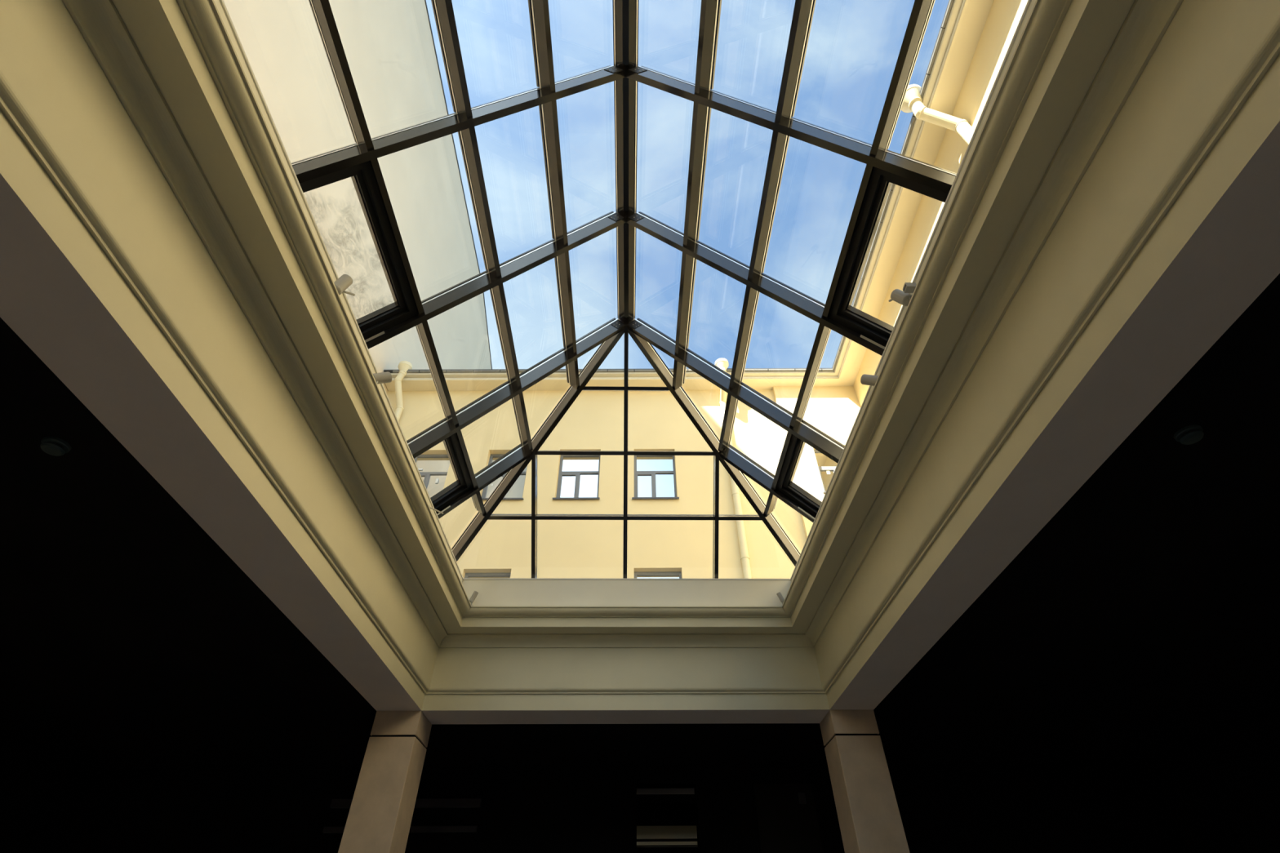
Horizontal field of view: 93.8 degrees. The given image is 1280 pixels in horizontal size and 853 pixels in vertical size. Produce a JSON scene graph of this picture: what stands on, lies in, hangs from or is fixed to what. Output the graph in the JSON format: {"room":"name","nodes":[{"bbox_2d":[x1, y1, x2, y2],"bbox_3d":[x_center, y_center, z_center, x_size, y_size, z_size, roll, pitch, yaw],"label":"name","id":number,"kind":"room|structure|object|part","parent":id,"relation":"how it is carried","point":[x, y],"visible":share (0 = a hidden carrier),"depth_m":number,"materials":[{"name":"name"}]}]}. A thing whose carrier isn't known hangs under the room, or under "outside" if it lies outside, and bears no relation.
{"room":"atrium","nodes":[
{"label":"atrium","id":0,"kind":"room"},
{"bbox_2d":[0,730,98,852],"bbox_3d":[-7.102,-0.400,0.222,0.200,3.985,18.000,0,-42,-1],"label":"wall","id":1,"kind":"structure","parent":0,"point":[42,789],"depth_m":7.07,"materials":[{"name":"paint"}]},
{"bbox_2d":[54,764,1189,852],"bbox_3d":[-0.140,5.795,7.065,14.000,3.985,0.250,0,-42,-1],"label":"wall","id":2,"kind":"structure","parent":0,"point":[1036,808],"depth_m":7.69,"materials":[{"name":"paint"}]},
{"bbox_2d":[632,778,704,852],"bbox_3d":[0.355,6.012,6.876,0.885,3.402,0.290,0,-42,-1],"label":"door","id":3,"kind":"structure","parent":2,"relation":"in","point":[640,782],"depth_m":7.84,"materials":[{"name":"paint"}]},
{"bbox_2d":[753,783,823,852],"bbox_3d":[1.885,5.927,6.744,0.760,3.330,0.095,0,-42,-1],"label":"door","id":4,"kind":"structure","parent":2,"relation":"in","point":[787,816],"depth_m":7.61,"materials":[{"name":"black"}]},
{"bbox_2d":[0,273,1279,768],"bbox_3d":[-0.014,-1.535,1.404,14.400,0.060,18.400,0,-42,-1],"label":"ceiling","id":5,"kind":"structure","parent":0,"point":[1140,624],"depth_m":4.92,"materials":[{"name":"black paint"}]},
{"bbox_2d":[40,435,71,456],"bbox_3d":[-3.024,0.109,3.090,0.119,0.050,0.119,0,-42,-1],"label":"smoke detector","id":6,"kind":"object","parent":5,"relation":"attached to","point":[53,446],"visible":1,"depth_m":3.07,"materials":[{"name":"grey plastic"}]},
{"bbox_2d":[0,0,471,711],"bbox_3d":[-1.886,-1.897,1.356,0.767,1.155,12.689,0,-42,-1],"label":"beam","id":7,"kind":"structure","parent":5,"relation":"attached to","point":[164,254],"depth_m":2.54,"materials":[{"name":"beige paint"}]},
{"bbox_3d":[-1.696,-2.046,1.497,0.384,0.072,11.923,0,-42,-1],"label":"crown moulding","id":8,"kind":"part","parent":7,"relation":"part of","materials":[{"name":"beige paint"}]},
{"bbox_2d":[333,274,355,295],"bbox_3d":[-1.599,-0.702,3.212,0.076,0.258,0.146,-18,-45,19],"label":"spotlight","id":9,"kind":"object","parent":7,"relation":"on","point":[343,282],"visible":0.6,"depth_m":3.22,"materials":[{"name":"grey metal"}]},
{"bbox_3d":[-1.602,-0.736,3.288,0.019,0.087,0.094,-6,-43,6],"label":"lock lever","id":10,"kind":"part","parent":9,"relation":"part of","materials":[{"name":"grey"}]},
{"bbox_2d":[373,372,391,384],"bbox_3d":[-1.614,-0.259,3.689,0.128,0.248,0.079,25,-48,-25],"label":"spotlight","id":11,"kind":"object","parent":7,"relation":"on","point":[382,377],"visible":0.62,"depth_m":3.72,"materials":[{"name":"grey metal"}]},
{"bbox_2d":[428,505,443,514],"bbox_3d":[-1.642,0.706,4.751,0.082,0.258,0.307,-12,-44,12],"label":"spotlight","id":12,"kind":"object","parent":7,"relation":"on","point":[431,508],"visible":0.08,"depth_m":4.80,"materials":[{"name":"grey metal"}]},
{"bbox_2d":[291,0,956,578],"bbox_3d":[-0.072,-3.073,2.469,4.052,2.217,11.962,0,-42,-1],"label":"skylight","id":13,"kind":"object","parent":7,"relation":"on","point":[358,161],"visible":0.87,"depth_m":4.38,"materials":[{"name":"black metal"}]},
{"bbox_2d":[299,160,417,342],"bbox_3d":[-1.793,-1.016,3.656,0.496,0.495,1.091,0,-42,-1],"label":"roof vent","id":14,"kind":"object","parent":13,"relation":"attached to","point":[383,322],"depth_m":3.79,"materials":[{"name":"black metal"}]},
{"bbox_2d":[413,433,472,515],"bbox_3d":[-1.825,0.439,5.247,0.496,0.495,0.828,0,-42,-1],"label":"roof vent","id":15,"kind":"object","parent":13,"relation":"attached to","point":[453,495],"depth_m":5.49,"materials":[{"name":"black metal"}]},
{"bbox_3d":[-0.190,-2.565,4.301,0.136,0.136,0.004,0,-42,-1],"label":"connector plate","id":16,"kind":"part","parent":13,"relation":"part of","materials":[{"name":"black metal"}]},
{"bbox_3d":[-0.207,-1.798,5.140,0.136,0.136,0.004,0,-42,-1],"label":"connector plate","id":17,"kind":"part","parent":13,"relation":"part of","materials":[{"name":"black metal"}]},
{"bbox_3d":[-0.224,-1.021,5.989,0.136,0.136,0.004,0,-42,-1],"label":"connector plate","id":18,"kind":"part","parent":13,"relation":"part of","materials":[{"name":"black metal"}]},
{"bbox_3d":[-0.050,-1.020,5.992,0.136,0.136,0.004,0,-42,-1],"label":"connector plate","id":19,"kind":"part","parent":13,"relation":"part of","materials":[{"name":"black metal"}]},
{"bbox_3d":[-0.033,-1.797,5.143,0.136,0.136,0.004,0,-42,-1],"label":"connector plate","id":20,"kind":"part","parent":13,"relation":"part of","materials":[{"name":"black metal"}]},
{"bbox_3d":[-0.015,-2.564,4.304,0.136,0.136,0.004,0,-42,-1],"label":"connector plate","id":21,"kind":"part","parent":13,"relation":"part of","materials":[{"name":"black metal"}]},
{"bbox_2d":[776,435,830,519],"bbox_3d":[1.558,0.456,5.300,0.496,0.495,0.828,0,-42,-1],"label":"window","id":22,"kind":"structure","parent":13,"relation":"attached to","point":[794,495],"depth_m":5.53,"materials":[{"name":"black metal"}]},
{"bbox_2d":[828,166,948,349],"bbox_3d":[1.590,-0.999,3.709,0.496,0.495,1.091,0,-42,-1],"label":"roof vent","id":23,"kind":"object","parent":13,"relation":"attached to","point":[859,325],"depth_m":3.84,"materials":[{"name":"black metal"}]},
{"bbox_2d":[421,577,829,724],"bbox_3d":[-0.124,2.135,5.784,4.470,1.158,0.767,0,-42,-1],"label":"beam","id":24,"kind":"structure","parent":5,"relation":"attached to","point":[527,651],"depth_m":5.64,"materials":[{"name":"beige paint"}]},
{"bbox_2d":[469,591,478,606],"bbox_3d":[-1.596,1.657,5.723,0.081,0.165,0.067,0,-42,-1],"label":"spotlight","id":25,"kind":"object","parent":24,"relation":"on","point":[475,593],"visible":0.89,"depth_m":5.72,"materials":[{"name":"grey metal"}]},
{"bbox_3d":[-0.123,2.069,5.750,3.704,0.103,0.140,0,-42,-1],"label":"cove moulding","id":26,"kind":"part","parent":24,"relation":"part of","materials":[{"name":"beige paint"}]},
{"bbox_3d":[-0.122,1.856,5.779,3.704,0.072,0.384,0,-42,-1],"label":"crown moulding","id":27,"kind":"part","parent":24,"relation":"part of","materials":[{"name":"beige paint"}]},
{"bbox_2d":[776,592,784,606],"bbox_3d":[1.365,1.676,5.766,0.082,0.155,0.067,0,-42,-1],"label":"spotlight","id":28,"kind":"object","parent":24,"relation":"attached to","point":[779,594],"visible":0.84,"depth_m":5.76,"materials":[{"name":"grey metal"}]},
{"bbox_2d":[782,0,1279,710],"bbox_3d":[1.817,-1.878,1.414,0.767,1.155,12.689,0,-42,-1],"label":"beam","id":29,"kind":"structure","parent":5,"relation":"attached to","point":[1110,211],"depth_m":2.51,"materials":[{"name":"beige paint"}]},
{"bbox_2d":[860,373,878,386],"bbox_3d":[1.490,-0.240,3.770,0.150,0.287,0.070,-29,-49,27],"label":"spotlight","id":30,"kind":"object","parent":29,"relation":"on","point":[867,380],"visible":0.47,"depth_m":3.81,"materials":[{"name":"grey metal"}]},
{"bbox_2d":[888,282,916,306],"bbox_3d":[1.483,-0.680,3.322,0.096,0.332,0.199,0,-42,-1],"label":"spotlight","id":31,"kind":"object","parent":29,"relation":"on","point":[898,295],"visible":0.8,"depth_m":3.33,"materials":[{"name":"grey metal"}]},
{"bbox_3d":[1.624,-2.029,1.548,0.384,0.072,11.923,0,-42,-1],"label":"crown moulding","id":32,"kind":"part","parent":29,"relation":"part of","materials":[{"name":"beige paint"}]},
{"bbox_3d":[1.747,-1.897,1.431,0.140,0.103,11.923,0,-42,-1],"label":"cove moulding","id":33,"kind":"part","parent":29,"relation":"part of","materials":[{"name":"beige paint"}]},
{"bbox_2d":[1173,424,1204,444],"bbox_3d":[2.835,0.050,3.083,0.119,0.050,0.119,0,-42,-1],"label":"smoke detector","id":34,"kind":"object","parent":5,"relation":"attached to","point":[1190,434],"visible":1,"depth_m":3.06,"materials":[{"name":"grey plastic"}]},
{"bbox_2d":[636,847,697,852],"bbox_3d":[0.430,7.307,8.539,4.400,3.735,3.950,0,-42,-1],"label":"wall","id":35,"kind":"structure","parent":0,"point":[639,850],"depth_m":10.70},
{"bbox_2d":[636,788,697,847],"bbox_3d":[0.419,6.252,9.606,4.000,0.717,0.900,0,-42,-1],"label":"beam","id":36,"kind":"structure","parent":35,"relation":"attached to","point":[666,817],"depth_m":9.66,"materials":[{"name":"beige paint"}]},
{"bbox_3d":[0.413,6.390,9.947,4.000,0.462,0.210,0,-42,-1],"label":"panel","id":37,"kind":"part","parent":36,"relation":"part of","materials":[{"name":"paint"}]},
{"bbox_3d":[0.416,6.699,9.658,4.000,0.038,0.220,0,-42,-1],"label":"bead moulding","id":38,"kind":"part","parent":36,"relation":"part of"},
{"bbox_2d":[1144,710,1279,852],"bbox_3d":[7.096,-0.327,0.443,0.200,3.985,18.000,0,-42,-1],"label":"wall","id":39,"kind":"structure","parent":0,"point":[1220,793],"depth_m":6.99,"materials":[{"name":"paint"}]},
{"bbox_3d":[-0.533,-0.968,2.433,17.400,0.250,24.300,0,-42,-1],"label":"deck","id":40,"kind":"object","parent":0,"visible":0},
{"bbox_2d":[831,0,1027,407],"bbox_3d":[8.299,-6.773,5.731,4.725,12.420,27.300,0,-42,0],"label":"building","id":41,"kind":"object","parent":40,"relation":"on","point":[974,38],"visible":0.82,"depth_m":13.01,"materials":[{"name":"paint"}]},
{"bbox_3d":[6.485,-10.220,8.881,0.770,0.072,27.300,0,-42,0],"label":"bead moulding","id":42,"kind":"part","parent":41,"relation":"part of","materials":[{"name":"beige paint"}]},
{"bbox_2d":[901,84,974,145],"bbox_3d":[6.133,-2.948,9.114,1.075,11.230,0.530,0,-42,0],"label":"downpipe","id":43,"kind":"object","parent":41,"relation":"attached to","point":[913,101],"visible":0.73,"depth_m":12.35,"materials":[{"name":"beige metal"}]},
{"bbox_3d":[-0.019,2.530,0.396,14.400,0.200,22.400,0,-42,-1],"label":"floor","id":44,"kind":"structure","parent":0,"visible":0},
{"bbox_2d":[337,711,431,852],"bbox_3d":[-2.146,3.876,4.400,0.397,3.248,0.402,0,-42,-1],"label":"column","id":45,"kind":"structure","parent":44,"relation":"on","point":[379,820],"depth_m":5.00,"materials":[{"name":"stone"}]},
{"bbox_2d":[819,710,910,852],"bbox_3d":[1.923,3.897,4.463,0.397,3.248,0.402,0,-42,-1],"label":"column","id":46,"kind":"structure","parent":44,"relation":"on","point":[868,815],"depth_m":5.05,"materials":[{"name":"stone"}]},
{"label":"outside","id":47,"kind":"structure","parent":0,"visible":0},
{"bbox_2d":[383,368,860,578],"bbox_3d":[-0.463,3.399,16.767,14.700,12.420,4.665,0,-42,0],"label":"building","id":48,"kind":"structure","parent":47,"point":[568,484],"depth_m":16.60,"materials":[{"name":"beige paint"}]},
{"bbox_2d":[394,360,413,421],"bbox_3d":[-7.188,2.406,14.836,0.420,11.230,0.818,0,-42,0],"label":"downpipe","id":49,"kind":"object","parent":48,"relation":"attached to","point":[403,366],"visible":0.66,"depth_m":18.00,"materials":[{"name":"beige metal"}]},
{"bbox_3d":[-6.147,1.707,16.343,0.432,0.966,0.065,0,-42,0],"label":"sash frame","id":50,"kind":"part","parent":48,"relation":"part of","materials":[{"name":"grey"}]},
{"bbox_3d":[-5.858,1.092,16.939,1.022,0.561,0.015,0,-42,0],"label":"pane","id":51,"kind":"part","parent":48,"relation":"part of","materials":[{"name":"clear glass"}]},
{"bbox_3d":[-5.591,1.716,16.369,0.500,0.981,0.015,0,-42,0],"label":"pane","id":52,"kind":"part","parent":48,"relation":"part of","materials":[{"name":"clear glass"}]},
{"bbox_3d":[-3.670,3.865,14.406,1.028,0.561,0.015,0,-42,0],"label":"pane","id":53,"kind":"part","parent":48,"relation":"part of","materials":[{"name":"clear glass"}]},
{"bbox_3d":[-3.986,1.697,16.354,0.434,0.966,0.065,0,-42,0],"label":"sash frame","id":54,"kind":"part","parent":48,"relation":"part of","materials":[{"name":"grey"}]},
{"bbox_3d":[-3.986,1.712,16.354,0.380,0.899,0.015,0,-42,0],"label":"pane","id":55,"kind":"part","parent":48,"relation":"part of","materials":[{"name":"clear glass"}]},
{"bbox_3d":[-3.702,1.992,15.874,1.245,0.045,0.275,0,-42,0],"label":"sill","id":56,"kind":"part","parent":48,"relation":"part of","materials":[{"name":"grey metal"}]},
{"bbox_3d":[-3.695,1.083,16.950,1.028,0.561,0.015,0,-42,0],"label":"pane","id":57,"kind":"part","parent":48,"relation":"part of","materials":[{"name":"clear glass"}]},
{"bbox_3d":[-3.428,1.706,16.380,0.503,0.981,0.015,0,-42,0],"label":"pane","id":58,"kind":"part","parent":48,"relation":"part of","materials":[{"name":"clear glass"}]},
{"bbox_3d":[-1.971,1.704,16.364,0.380,0.899,0.015,0,-42,0],"label":"pane","id":59,"kind":"part","parent":48,"relation":"part of","materials":[{"name":"clear glass"}]},
{"bbox_3d":[-1.971,1.689,16.364,0.434,0.966,0.065,0,-42,0],"label":"sash frame","id":60,"kind":"part","parent":48,"relation":"part of","materials":[{"name":"grey"}]},
{"bbox_3d":[-1.687,1.984,15.885,1.245,0.045,0.275,0,-42,0],"label":"sill","id":61,"kind":"part","parent":48,"relation":"part of","materials":[{"name":"grey metal"}]},
{"bbox_3d":[-1.681,1.074,16.961,1.028,0.561,0.015,0,-42,0],"label":"pane","id":62,"kind":"part","parent":48,"relation":"part of","materials":[{"name":"clear glass"}]},
{"bbox_3d":[-1.413,1.698,16.391,0.503,0.981,0.015,0,-42,0],"label":"pane","id":63,"kind":"part","parent":48,"relation":"part of","materials":[{"name":"clear glass"}]},
{"bbox_3d":[-0.483,-1.238,18.633,14.680,0.072,0.770,0,-42,0],"label":"bead moulding","id":64,"kind":"part","parent":48,"relation":"part of","materials":[{"name":"beige paint"}]},
{"bbox_3d":[0.129,1.680,16.375,0.434,0.966,0.065,0,-42,0],"label":"sash frame","id":65,"kind":"part","parent":48,"relation":"part of","materials":[{"name":"grey"}]},
{"bbox_3d":[0.129,1.695,16.375,0.380,0.899,0.015,0,-42,0],"label":"pane","id":66,"kind":"part","parent":48,"relation":"part of","materials":[{"name":"clear glass"}]},
{"bbox_3d":[0.419,1.065,16.972,1.028,0.561,0.015,0,-42,0],"label":"pane","id":67,"kind":"part","parent":48,"relation":"part of","materials":[{"name":"clear glass"}]},
{"bbox_3d":[0.413,1.975,15.896,1.245,0.045,0.275,0,-42,0],"label":"sill","id":68,"kind":"part","parent":48,"relation":"part of","materials":[{"name":"grey metal"}]},
{"bbox_3d":[0.445,3.847,14.428,1.028,0.561,0.015,0,-42,0],"label":"pane","id":69,"kind":"part","parent":48,"relation":"part of","materials":[{"name":"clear glass"}]},
{"bbox_3d":[0.687,1.689,16.402,0.503,0.981,0.015,0,-42,0],"label":"pane","id":70,"kind":"part","parent":48,"relation":"part of","materials":[{"name":"clear glass"}]},
{"bbox_2d":[715,358,751,578],"bbox_3d":[2.552,2.345,14.851,0.420,11.210,0.898,0,-42,0],"label":"downpipe","id":71,"kind":"object","parent":48,"relation":"attached to","point":[722,363],"visible":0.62,"depth_m":15.38,"materials":[{"name":"beige metal"}]},
{"bbox_3d":[5.472,0.941,16.903,1.022,0.538,0.015,0,-42,0],"label":"pane","id":72,"kind":"part","parent":48,"relation":"part of","materials":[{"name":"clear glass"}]},
{"bbox_3d":[5.182,1.533,16.327,0.432,0.930,0.065,0,-42,0],"label":"sash frame","id":73,"kind":"part","parent":48,"relation":"part of","materials":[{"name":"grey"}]},
{"bbox_3d":[5.182,1.548,16.326,0.378,0.862,0.015,0,-42,0],"label":"pane","id":74,"kind":"part","parent":48,"relation":"part of","materials":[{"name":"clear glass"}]},
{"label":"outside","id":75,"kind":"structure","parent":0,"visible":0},
{"bbox_2d":[223,0,492,392],"bbox_3d":[-8.151,-8.287,14.344,0.660,26.500,62.000,0,-42,0],"label":"building","id":76,"kind":"structure","parent":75,"point":[388,46],"depth_m":18.31,"materials":[{"name":"beige paint"}]}
]}

